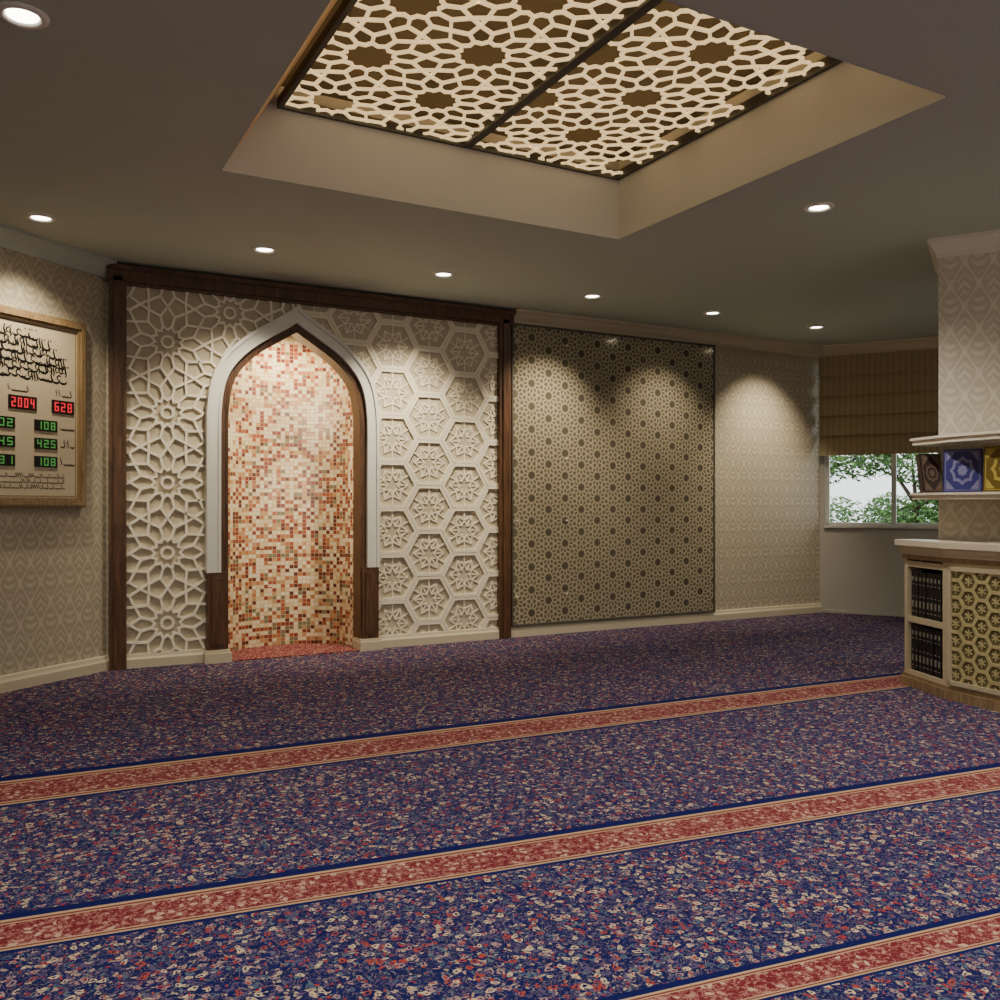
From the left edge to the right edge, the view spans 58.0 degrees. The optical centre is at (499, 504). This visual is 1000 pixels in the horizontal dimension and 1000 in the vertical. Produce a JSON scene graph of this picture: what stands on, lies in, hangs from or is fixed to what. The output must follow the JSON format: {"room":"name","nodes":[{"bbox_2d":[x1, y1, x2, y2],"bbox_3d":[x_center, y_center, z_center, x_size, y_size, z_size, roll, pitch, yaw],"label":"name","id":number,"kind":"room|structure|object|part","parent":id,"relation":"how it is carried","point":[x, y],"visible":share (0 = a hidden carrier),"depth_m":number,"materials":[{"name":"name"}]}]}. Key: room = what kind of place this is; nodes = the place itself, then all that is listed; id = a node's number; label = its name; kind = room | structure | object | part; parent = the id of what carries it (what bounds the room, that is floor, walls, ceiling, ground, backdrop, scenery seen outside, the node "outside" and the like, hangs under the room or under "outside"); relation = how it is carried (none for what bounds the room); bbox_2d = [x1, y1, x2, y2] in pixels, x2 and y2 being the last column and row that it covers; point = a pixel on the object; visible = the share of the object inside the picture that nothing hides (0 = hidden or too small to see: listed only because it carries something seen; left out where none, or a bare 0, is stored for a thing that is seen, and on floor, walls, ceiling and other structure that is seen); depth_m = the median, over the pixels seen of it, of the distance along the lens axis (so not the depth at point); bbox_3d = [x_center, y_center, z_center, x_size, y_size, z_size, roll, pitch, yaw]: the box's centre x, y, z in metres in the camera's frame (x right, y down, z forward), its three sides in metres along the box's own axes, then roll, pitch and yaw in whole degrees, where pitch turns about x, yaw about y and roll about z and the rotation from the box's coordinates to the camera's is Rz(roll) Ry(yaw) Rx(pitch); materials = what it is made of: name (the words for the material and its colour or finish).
{"room":"mosque","nodes":[
{"label":"mosque","id":0,"kind":"room"},
{"bbox_2d":[0,247,105,675],"bbox_3d":[-3.352,-0.270,4.891,0.100,2.820,3.000,0,0,23],"label":"wall","id":1,"kind":"structure","parent":0,"point":[53,560],"depth_m":5.91,"materials":[{"name":"paper"}]},
{"bbox_2d":[0,304,85,507],"bbox_3d":[-2.987,-0.595,5.557,0.061,1.230,1.060,0,0,23],"label":"board","id":2,"kind":"object","parent":1,"relation":"attached to","point":[43,357],"visible":1,"depth_m":5.73,"materials":[{"name":"brown wood"}]},
{"bbox_2d":[0,655,108,692],"bbox_3d":[-2.276,1.090,1.161,1.869,0.100,10.080,0,0,-15],"label":"baseboard","id":3,"kind":"structure","parent":1,"relation":"attached to","point":[39,676],"depth_m":5.82,"materials":[{"name":"white wood"}]},
{"bbox_2d":[0,224,116,277],"bbox_3d":[-3.260,-1.625,4.853,0.100,0.110,3.000,0,0,23],"label":"trim","id":4,"kind":"structure","parent":1,"relation":"attached to","point":[13,239],"depth_m":5.79,"materials":[{"name":"paint"}]},
{"bbox_2d":[106,281,819,654],"bbox_3d":[0.314,-0.270,7.981,7.197,2.820,0.100,0,0,-29],"label":"wall","id":5,"kind":"structure","parent":0,"point":[767,404],"depth_m":9.23,"materials":[{"name":"paper"}]},
{"bbox_2d":[106,263,515,670],"bbox_3d":[-1.301,-0.260,6.989,3.230,2.800,0.090,0,0,-29],"label":"surround","id":6,"kind":"object","parent":5,"relation":"attached to","point":[119,276],"visible":0.99,"depth_m":6.55,"materials":[{"name":"brown wood"}]},
{"bbox_2d":[126,286,496,653],"bbox_3d":[-1.322,-0.200,7.022,2.955,2.680,0.009,0,0,-29],"label":"carved wall panel","id":7,"kind":"object","parent":5,"relation":"attached to","point":[157,517],"visible":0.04,"depth_m":6.70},
{"bbox_2d":[126,286,294,654],"bbox_3d":[-2.087,-0.245,6.585,1.202,2.590,0.024,0,0,-29],"label":"lattice","id":8,"kind":"object","parent":7,"relation":"attached to","point":[129,296],"visible":0.98,"depth_m":6.44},
{"bbox_2d":[295,304,497,634],"bbox_3d":[-0.787,-0.245,7.298,1.757,2.595,0.020,0,0,-29],"label":"relief","id":9,"kind":"object","parent":7,"relation":"attached to","point":[327,315],"visible":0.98,"depth_m":7.43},
{"bbox_2d":[126,627,498,668],"bbox_3d":[-1.311,1.090,7.001,2.955,0.100,0.035,0,0,-29],"label":"baseboard","id":10,"kind":"structure","parent":5,"relation":"attached to","point":[189,656],"depth_m":7.24,"materials":[{"name":"white wood"}]},
{"bbox_2d":[511,323,715,626],"bbox_3d":[1.105,-0.261,8.319,2.291,2.618,0.067,0,0,-29],"label":"screen","id":11,"kind":"object","parent":5,"relation":"attached to","point":[613,435],"visible":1,"depth_m":8.26,"materials":[{"name":"beige wood"}]},
{"bbox_2d":[511,603,904,637],"bbox_3d":[3.005,1.090,8.775,5.974,0.100,1.629,0,0,-4],"label":"baseboard","id":12,"kind":"structure","parent":5,"relation":"attached to","point":[755,612],"depth_m":8.66,"materials":[{"name":"paint"}]},
{"bbox_2d":[512,308,938,357],"bbox_3d":[3.018,-1.625,8.746,5.956,0.110,1.689,0,0,-4],"label":"trim","id":13,"kind":"structure","parent":5,"relation":"attached to","point":[522,316],"depth_m":8.84,"materials":[{"name":"beige paint"}]},
{"bbox_2d":[0,612,999,999],"bbox_3d":[2.189,1.190,3.707,11.400,0.100,10.800,0,0,-29],"label":"floor","id":14,"kind":"structure","parent":0,"point":[761,808],"depth_m":3.24,"materials":[{"name":"carpet"}]},
{"bbox_2d":[203,306,382,663],"bbox_3d":[-1.661,-0.180,7.054,1.360,2.640,0.610,0,0,-29],"label":"mihrab","id":15,"kind":"object","parent":14,"relation":"on","point":[292,417],"visible":1,"depth_m":7.22,"materials":[{"name":"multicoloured tile"}]},
{"bbox_2d":[895,539,999,711],"bbox_3d":[2.969,0.680,5.130,1.447,0.920,0.907,0,0,32],"label":"base cabinet","id":16,"kind":"object","parent":14,"relation":"on","point":[952,587],"visible":1,"depth_m":5.26,"materials":[{"name":"paint"}]},
{"bbox_3d":[2.727,0.705,5.057,0.020,0.690,0.513,0,0,-22],"label":"lattice door","id":17,"kind":"part","parent":16,"relation":"part of","materials":[{"name":"beige wood"}]},
{"bbox_2d":[939,252,999,540],"bbox_3d":[3.538,-0.270,5.755,1.300,2.820,0.800,0,0,29],"label":"column","id":18,"kind":"structure","parent":14,"relation":"on","point":[969,285],"depth_m":5.63,"materials":[{"name":"paper"}]},
{"bbox_2d":[910,492,999,499],"bbox_3d":[3.049,-0.055,5.171,1.353,0.040,0.760,0,0,32],"label":"display shelf","id":19,"kind":"object","parent":18,"relation":"attached to","point":[943,495],"visible":1,"depth_m":5.33,"materials":[{"name":"white wood"}]},
{"bbox_2d":[915,454,942,492],"bbox_3d":[2.697,-0.199,5.663,0.140,0.247,0.089,0,0,-9],"label":"book","id":20,"kind":"object","parent":19,"relation":"on","point":[929,469],"visible":0.95,"depth_m":5.64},
{"bbox_2d":[943,448,982,491],"bbox_3d":[2.777,-0.206,5.415,0.210,0.259,0.071,0,0,33],"label":"book","id":21,"kind":"object","parent":19,"relation":"on","point":[962,468],"visible":0.98,"depth_m":5.40,"materials":[{"name":"blue paper"}]},
{"bbox_2d":[983,446,999,491],"bbox_3d":[2.893,-0.208,5.166,0.220,0.264,0.072,0,0,41],"label":"book","id":22,"kind":"object","parent":19,"relation":"on","point":[991,468],"visible":1,"depth_m":5.20,"materials":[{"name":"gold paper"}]},
{"bbox_2d":[910,430,999,446],"bbox_3d":[3.162,-0.398,5.357,0.941,0.045,1.185,0,0,-29],"label":"ledge","id":23,"kind":"object","parent":18,"relation":"attached to","point":[985,437],"depth_m":5.37,"materials":[{"name":"white wood"}]},
{"bbox_2d":[927,229,999,275],"bbox_3d":[3.524,-1.619,5.728,1.420,0.121,0.860,0,0,29],"label":"trim","id":24,"kind":"structure","parent":18,"relation":"attached to","point":[982,242],"depth_m":5.62,"materials":[{"name":"beige paint"}]},
{"bbox_2d":[0,0,999,344],"bbox_3d":[2.355,-1.710,3.455,11.150,0.060,10.000,0,0,-29],"label":"ceiling","id":25,"kind":"structure","parent":0,"point":[121,121],"depth_m":4.92,"materials":[{"name":"paint"}]},
{"bbox_2d":[0,1,49,29],"bbox_3d":[-1.637,-1.673,3.094,0.170,0.011,0.170,0,0,-29],"label":"recessed light","id":26,"kind":"object","parent":25,"relation":"in","point":[17,14],"visible":1,"depth_m":3.09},
{"bbox_2d":[25,213,56,222],"bbox_3d":[-2.680,-1.673,5.270,0.170,0.011,0.170,0,0,-29],"label":"recessed light","id":27,"kind":"object","parent":25,"relation":"in","point":[37,217],"visible":1,"depth_m":5.27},
{"bbox_2d":[251,245,277,253],"bbox_3d":[-1.546,-1.673,5.926,0.170,0.011,0.170,0,0,-29],"label":"recessed light","id":28,"kind":"object","parent":25,"relation":"in","point":[259,249],"visible":1,"depth_m":5.92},
{"bbox_2d":[432,271,454,277],"bbox_3d":[-0.410,-1.673,6.559,0.170,0.011,0.170,0,0,-29],"label":"recessed light","id":29,"kind":"object","parent":25,"relation":"in","point":[442,274],"visible":1,"depth_m":6.55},
{"bbox_2d":[277,0,842,179],"bbox_3d":[0.343,-2.075,4.189,2.165,0.050,2.270,0,0,-29],"label":"frame","id":30,"kind":"object","parent":25,"relation":"attached to","point":[601,37],"visible":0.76,"depth_m":4.61,"materials":[{"name":"wood"}]},
{"bbox_2d":[285,0,823,175],"bbox_3d":[0.342,-2.069,4.189,2.131,0.013,2.237,0,0,-29],"label":"lattice","id":31,"kind":"object","parent":30,"relation":"attached to","point":[440,124],"visible":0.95,"depth_m":4.35,"materials":[{"name":"beige wood"}]},
{"bbox_2d":[222,0,946,238],"bbox_3d":[0.222,-1.945,4.123,2.650,0.530,2.480,0,0,-29],"label":"coffer","id":32,"kind":"object","parent":25,"relation":"attached to","point":[847,100],"depth_m":4.74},
{"bbox_2d":[582,293,602,298],"bbox_3d":[0.741,-1.673,7.246,0.170,0.011,0.170,0,0,-29],"label":"recessed light","id":33,"kind":"object","parent":25,"relation":"in","point":[591,295],"visible":1,"depth_m":7.23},
{"bbox_2d":[703,311,721,314],"bbox_3d":[1.854,-1.673,7.878,0.170,0.011,0.170,0,0,-29],"label":"recessed light","id":34,"kind":"object","parent":25,"relation":"in","point":[705,312],"visible":1,"depth_m":7.87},
{"bbox_2d":[807,325,825,328],"bbox_3d":[2.981,-1.673,8.507,0.170,0.011,0.170,0,0,-29],"label":"recessed light","id":35,"kind":"object","parent":25,"relation":"in","point":[813,326],"visible":1,"depth_m":8.49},
{"bbox_2d":[803,202,834,212],"bbox_3d":[1.797,-1.673,5.088,0.170,0.011,0.170,0,0,-29],"label":"recessed light","id":36,"kind":"object","parent":25,"relation":"in","point":[819,207],"visible":1,"depth_m":5.09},
{"bbox_2d":[820,456,938,613],"bbox_3d":[4.751,-0.270,8.951,2.999,2.820,0.120,0,0,29],"label":"wall","id":37,"kind":"structure","parent":0,"point":[862,569],"depth_m":9.41,"materials":[{"name":"paint"}]},
{"bbox_2d":[819,348,938,455],"bbox_3d":[4.030,-1.045,9.226,1.450,1.050,0.080,0,0,29],"label":"blind","id":38,"kind":"object","parent":37,"relation":"attached to","point":[871,403],"visible":0.66,"depth_m":9.29,"materials":[{"name":"fabric"}]},
{"bbox_3d":[4.038,-1.555,9.241,1.450,0.030,0.045,0,0,29],"label":"rail","id":39,"kind":"part","parent":38,"relation":"part of","materials":[{"name":"fabric"}]},
{"bbox_2d":[824,454,938,528],"bbox_3d":[4.068,-0.640,9.296,1.370,1.760,0.130,0,0,29],"label":"frame","id":40,"kind":"object","parent":37,"relation":"attached to","point":[828,524],"visible":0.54,"depth_m":9.32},
{"label":"outside","id":41,"kind":"structure","parent":0,"visible":0},
{"bbox_3d":[11.756,1.590,30.378,30.200,0.100,38.000,0,0,-29],"label":"ground","id":42,"kind":"structure","parent":41,"visible":0},
{"bbox_2d":[830,454,889,485],"bbox_3d":[5.616,0.124,15.896,2.391,2.879,1.322,0,0,21],"label":"tree","id":43,"kind":"object","parent":42,"relation":"on","point":[835,465],"visible":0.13,"depth_m":15.46,"materials":[{"name":"green plant"}]},
{"bbox_2d":[830,492,938,522],"bbox_3d":[7.562,0.630,17.355,5.122,1.886,1.386,0,0,20],"label":"tree","id":44,"kind":"object","parent":42,"relation":"on","point":[837,505],"visible":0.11,"depth_m":17.50,"materials":[{"name":"green plant"}]},
{"bbox_2d":[853,453,938,522],"bbox_3d":[6.997,0.149,14.983,2.187,2.833,1.182,0,0,36],"label":"tree","id":45,"kind":"object","parent":42,"relation":"on","point":[915,505],"visible":0.27,"depth_m":15.04,"materials":[{"name":"green plant"}]}
]}

